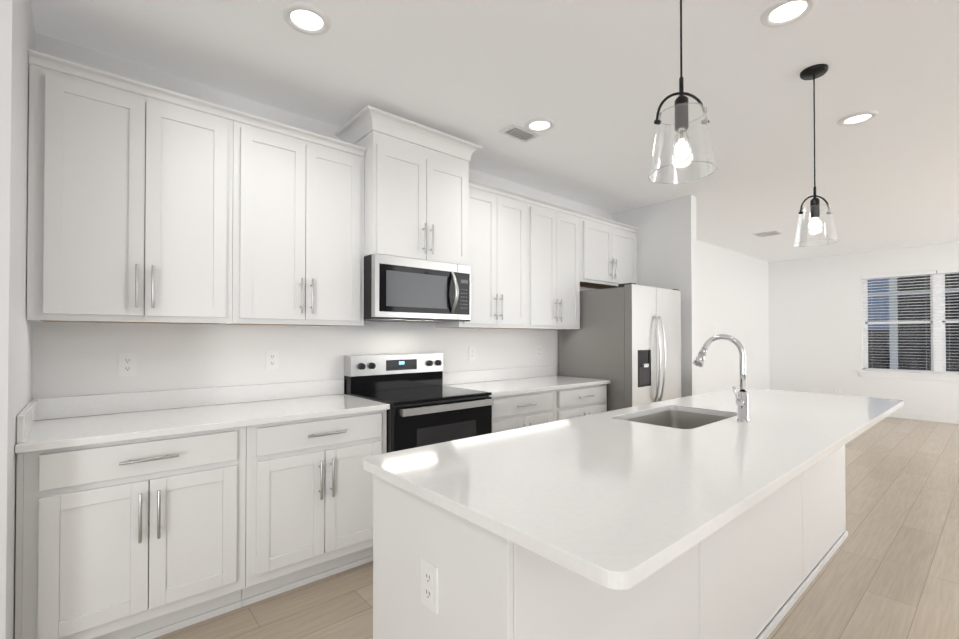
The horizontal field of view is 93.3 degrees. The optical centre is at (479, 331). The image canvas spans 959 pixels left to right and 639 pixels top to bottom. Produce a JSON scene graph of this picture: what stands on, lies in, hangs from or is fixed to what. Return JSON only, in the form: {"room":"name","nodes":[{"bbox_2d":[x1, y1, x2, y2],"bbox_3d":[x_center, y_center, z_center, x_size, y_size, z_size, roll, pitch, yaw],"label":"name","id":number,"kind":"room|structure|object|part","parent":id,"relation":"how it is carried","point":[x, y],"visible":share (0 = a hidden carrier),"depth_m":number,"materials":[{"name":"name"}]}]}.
{"room":"kitchen","nodes":[
{"label":"kitchen","id":0,"kind":"room"},
{"bbox_2d":[0,0,35,638],"bbox_3d":[-3.209,-0.053,0.676,3.580,2.726,0.930,1,-1,-41],"label":"wall","id":1,"kind":"structure","parent":0,"point":[17,35],"depth_m":1.55,"materials":[{"name":"white paint"}]},
{"bbox_2d":[32,33,768,398],"bbox_3d":[1.728,-0.004,5.455,10.140,2.726,0.120,1,-1,-41],"label":"wall","id":2,"kind":"structure","parent":0,"point":[74,359],"depth_m":2.89,"materials":[{"name":"white paint"}]},
{"bbox_2d":[119,353,135,375],"bbox_3d":[-1.809,0.169,2.328,0.072,0.116,0.007,1,-1,-41],"label":"outlet","id":3,"kind":"object","parent":2,"relation":"attached to","point":[127,364],"visible":1,"depth_m":2.33,"materials":[{"name":"white plastic"}]},
{"bbox_2d":[27,64,232,323],"bbox_3d":[-1.666,-0.579,2.222,0.763,1.067,0.361,1,-1,-41],"label":"upper cabinet","id":4,"kind":"object","parent":2,"relation":"attached to","point":[130,207],"visible":1,"depth_m":2.08,"materials":[{"name":"white paint"}]},
{"bbox_2d":[28,49,366,156],"bbox_3d":[-1.293,-1.135,2.364,1.508,0.046,0.036,1,-1,-41],"label":"crown molding","id":5,"kind":"structure","parent":4,"relation":"attached to","point":[53,63],"depth_m":2.21,"materials":[{"name":"white paint"}]},
{"bbox_2d":[266,350,278,369],"bbox_3d":[-1.275,0.174,2.787,0.072,0.116,0.007,1,-1,-41],"label":"outlet","id":6,"kind":"object","parent":2,"relation":"attached to","point":[271,360],"visible":1,"depth_m":2.78,"materials":[{"name":"white plastic"}]},
{"bbox_2d":[222,121,363,325],"bbox_3d":[-1.093,-0.574,2.715,0.744,1.067,0.361,1,-1,-41],"label":"upper cabinet","id":7,"kind":"object","parent":2,"relation":"attached to","point":[298,237],"visible":1,"depth_m":2.57,"materials":[{"name":"white paint"}]},
{"bbox_2d":[346,131,468,265],"bbox_3d":[-0.483,-0.855,3.167,0.760,0.759,0.476,1,-1,-41],"label":"upper cabinet","id":8,"kind":"object","parent":2,"relation":"attached to","point":[416,201],"visible":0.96,"depth_m":2.96,"materials":[{"name":"white paint"}]},
{"bbox_2d":[334,105,482,161],"bbox_3d":[-0.479,-1.288,3.166,0.902,0.105,0.486,1,-1,-41],"label":"crown molding","id":9,"kind":"structure","parent":8,"relation":"attached to","point":[365,121],"depth_m":2.94,"materials":[{"name":"white paint"}]},
{"bbox_2d":[364,254,470,322],"bbox_3d":[-0.470,-0.275,3.146,0.756,0.398,0.515,1,-1,-41],"label":"microwave","id":10,"kind":"object","parent":8,"relation":"attached to","point":[400,289],"visible":0.98,"depth_m":2.95,"materials":[{"name":"silver metal"}]},
{"bbox_2d":[469,347,475,360],"bbox_3d":[-0.061,0.185,3.830,0.072,0.116,0.007,1,-1,-41],"label":"outlet","id":11,"kind":"object","parent":2,"relation":"attached to","point":[472,353],"visible":1,"depth_m":3.83,"materials":[{"name":"white plastic"}]},
{"bbox_2d":[436,187,526,328],"bbox_3d":[0.046,-0.564,3.694,0.728,1.067,0.361,1,-1,-41],"label":"upper cabinet","id":12,"kind":"object","parent":2,"relation":"attached to","point":[498,244],"visible":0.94,"depth_m":3.58,"materials":[{"name":"white paint"}]},
{"bbox_2d":[536,345,540,357],"bbox_3d":[0.572,0.190,4.375,0.072,0.116,0.007,1,-1,-41],"label":"outlet","id":13,"kind":"object","parent":2,"relation":"attached to","point":[538,351],"visible":1,"depth_m":4.37,"materials":[{"name":"white plastic"}]},
{"bbox_2d":[519,203,579,329],"bbox_3d":[0.599,-0.559,4.170,0.728,1.067,0.361,1,-1,-41],"label":"upper cabinet","id":14,"kind":"object","parent":2,"relation":"attached to","point":[553,269],"visible":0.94,"depth_m":4.03,"materials":[{"name":"white paint"}]},
{"bbox_2d":[580,218,636,288],"bbox_3d":[1.266,-0.782,4.745,1.024,0.609,0.361,1,-1,-41],"label":"upper cabinet","id":15,"kind":"object","parent":2,"relation":"attached to","point":[608,256],"visible":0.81,"depth_m":4.59,"materials":[{"name":"white paint"}]},
{"bbox_2d":[469,178,639,232],"bbox_3d":[0.804,-1.116,4.166,2.482,0.046,0.036,1,-1,-41],"label":"crown molding","id":16,"kind":"structure","parent":15,"relation":"attached to","point":[519,196],"depth_m":3.98,"materials":[{"name":"white paint"}]},
{"bbox_2d":[30,0,958,261],"bbox_3d":[2.653,-1.446,1.649,13.720,0.080,7.120,1,-1,-41],"label":"ceiling","id":17,"kind":"structure","parent":0,"point":[596,82],"depth_m":2.56,"materials":[{"name":"white paint"}]},
{"bbox_2d":[282,2,330,34],"bbox_3d":[-0.772,-1.394,2.027,0.204,0.013,0.204,1,-1,-41],"label":"recessed light","id":18,"kind":"object","parent":17,"relation":"in","point":[306,18],"visible":1,"depth_m":2.02,"materials":[{"name":"white plastic"}]},
{"bbox_2d":[499,124,540,142],"bbox_3d":[0.283,-1.385,3.169,0.260,0.008,0.150,1,-1,-41],"label":"ceiling vent","id":19,"kind":"object","parent":17,"relation":"in","point":[518,133],"visible":0.96,"depth_m":3.17,"materials":[{"name":"white plastic"}]},
{"bbox_2d":[524,117,554,131],"bbox_3d":[0.403,-1.384,3.038,0.204,0.013,0.204,1,-1,-41],"label":"recessed light","id":20,"kind":"object","parent":17,"relation":"in","point":[540,124],"visible":1,"depth_m":3.03,"materials":[{"name":"white plastic"}]},
{"bbox_2d":[648,0,716,183],"bbox_3d":[0.634,-0.951,1.425,0.198,0.911,0.198,1,-1,-41],"label":"pendant light","id":21,"kind":"object","parent":17,"relation":"hanging from","point":[681,124],"visible":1,"depth_m":1.41,"materials":[{"name":"clear glass"}]},
{"bbox_2d":[752,230,783,237],"bbox_3d":[3.987,-1.353,6.263,0.300,0.008,0.300,1,-1,-41],"label":"ceiling vent","id":22,"kind":"object","parent":17,"relation":"in","point":[768,233],"visible":1,"depth_m":6.24,"materials":[{"name":"white plastic"}]},
{"bbox_2d":[760,0,816,27],"bbox_3d":[1.344,-1.395,1.974,0.204,0.013,0.204,1,-1,-41],"label":"recessed light","id":23,"kind":"object","parent":17,"relation":"in","point":[779,13],"visible":1,"depth_m":1.98,"materials":[{"name":"white plastic"}]},
{"bbox_2d":[793,64,838,246],"bbox_3d":[1.789,-0.934,2.418,0.198,0.926,0.198,1,-1,-41],"label":"pendant light","id":24,"kind":"object","parent":17,"relation":"hanging from","point":[813,72],"visible":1,"depth_m":2.41,"materials":[{"name":"clear glass"}]},
{"bbox_2d":[838,110,877,125],"bbox_3d":[2.460,-1.385,2.946,0.204,0.013,0.204,1,-1,-41],"label":"recessed light","id":25,"kind":"object","parent":17,"relation":"in","point":[857,118],"visible":1,"depth_m":2.94,"materials":[{"name":"white plastic"}]},
{"bbox_2d":[153,417,958,638],"bbox_3d":[2.653,1.349,1.620,13.720,0.060,7.120,1,-1,-41],"label":"floor","id":26,"kind":"structure","parent":0,"point":[890,569],"depth_m":2.44,"materials":[{"name":"brown wood"}]},
{"bbox_2d":[15,426,245,638],"bbox_3d":[-1.570,0.883,2.095,0.763,0.883,0.656,1,-1,-41],"label":"base cabinet","id":27,"kind":"object","parent":26,"relation":"on","point":[143,538],"visible":0.96,"depth_m":1.84,"materials":[{"name":"white paint"}]},
{"bbox_2d":[15,379,389,452],"bbox_3d":[-1.294,0.378,2.350,1.510,0.130,0.638,1,-1,-41],"label":"countertop","id":28,"kind":"structure","parent":27,"relation":"on","point":[56,423],"depth_m":2.25,"materials":[{"name":"white stone"}]},
{"bbox_2d":[241,410,386,606],"bbox_3d":[-0.997,0.888,2.588,0.744,0.883,0.656,1,-1,-41],"label":"base cabinet","id":29,"kind":"object","parent":26,"relation":"on","point":[309,500],"visible":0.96,"depth_m":2.32,"materials":[{"name":"white paint"}]},
{"bbox_2d":[344,353,493,452],"bbox_3d":[-0.404,0.748,3.057,0.757,1.173,0.720,1,-1,-41],"label":"range","id":30,"kind":"object","parent":26,"relation":"on","point":[427,407],"visible":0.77,"depth_m":2.98,"materials":[{"name":"black metal"}]},
{"bbox_2d":[492,390,553,432],"bbox_3d":[0.142,0.898,3.567,0.728,0.883,0.656,1,-1,-41],"label":"base cabinet","id":31,"kind":"object","parent":26,"relation":"on","point":[510,412],"visible":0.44,"depth_m":3.34,"materials":[{"name":"white paint"}]},
{"bbox_2d":[443,365,609,396],"bbox_3d":[0.413,0.393,3.817,1.456,0.130,0.638,1,-1,-41],"label":"countertop","id":32,"kind":"structure","parent":31,"relation":"on","point":[505,382],"depth_m":3.83,"materials":[{"name":"white stone"}]},
{"bbox_2d":[554,384,606,420],"bbox_3d":[0.695,0.903,4.043,0.728,0.883,0.656,1,-1,-41],"label":"base cabinet","id":33,"kind":"object","parent":26,"relation":"on","point":[569,403],"visible":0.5,"depth_m":3.79,"materials":[{"name":"white paint"}]},
{"bbox_2d":[559,283,680,410],"bbox_3d":[1.424,0.465,4.488,0.908,1.770,0.881,1,-1,-41],"label":"refrigerator","id":34,"kind":"object","parent":26,"relation":"on","point":[625,339],"visible":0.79,"depth_m":4.14,"materials":[{"name":"grey metal"}]},
{"bbox_2d":[363,334,903,638],"bbox_3d":[1.108,0.667,2.107,3.130,1.314,0.943,1,-1,-41],"label":"kitchen island","id":35,"kind":"object","parent":26,"relation":"on","point":[753,571],"depth_m":1.33,"materials":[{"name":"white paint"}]},
{"bbox_2d":[421,558,437,613],"bbox_3d":[-0.131,0.660,1.178,0.007,0.116,0.072,1,-1,-41],"label":"outlet","id":36,"kind":"object","parent":35,"relation":"attached to","point":[429,585],"visible":1,"depth_m":1.17,"materials":[{"name":"white plastic"}]},
{"bbox_3d":[1.108,0.335,2.111,3.130,0.649,0.943,1,-1,-41],"label":"kitchen island top","id":37,"kind":"part","parent":35,"relation":"part of","materials":[{"name":"white stone"}]},
{"bbox_2d":[693,334,749,421],"bbox_3d":[1.127,0.211,2.147,0.117,0.400,0.255,1,-1,-41],"label":"faucet","id":38,"kind":"object","parent":35,"relation":"on","point":[742,401],"depth_m":2.08,"materials":[{"name":"silver metal"}]},
{"bbox_2d":[613,195,696,397],"bbox_3d":[1.873,-0.009,4.907,0.115,2.726,0.900,1,-1,-41],"label":"wall","id":39,"kind":"structure","parent":0,"point":[666,248],"depth_m":4.66,"materials":[{"name":"white paint"}]},
{"bbox_2d":[768,241,958,417],"bbox_3d":[7.848,0.002,6.021,0.120,2.726,7.000,1,-1,-41],"label":"wall","id":40,"kind":"structure","parent":0,"point":[815,328],"depth_m":7.86,"materials":[{"name":"white paint"}]},
{"bbox_2d":[858,269,958,380],"bbox_3d":[7.029,-0.102,6.947,0.153,1.679,1.890,1,-1,-41],"label":"window","id":41,"kind":"structure","parent":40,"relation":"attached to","point":[937,313],"depth_m":7.10,"materials":[{"name":"white plastic"}]},
{"bbox_2d":[887,412,958,423],"bbox_3d":[7.798,1.317,5.965,0.012,0.095,7.000,1,-1,-41],"label":"baseboard","id":42,"kind":"structure","parent":40,"relation":"attached to","point":[935,418],"depth_m":7.00,"materials":[{"name":"white paint"}]},
{"label":"outside","id":43,"kind":"structure","parent":0,"visible":0},
{"bbox_2d":[868,272,958,371],"bbox_3d":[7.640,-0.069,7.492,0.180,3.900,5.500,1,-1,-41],"label":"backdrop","id":44,"kind":"structure","parent":43,"point":[925,307],"depth_m":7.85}
]}

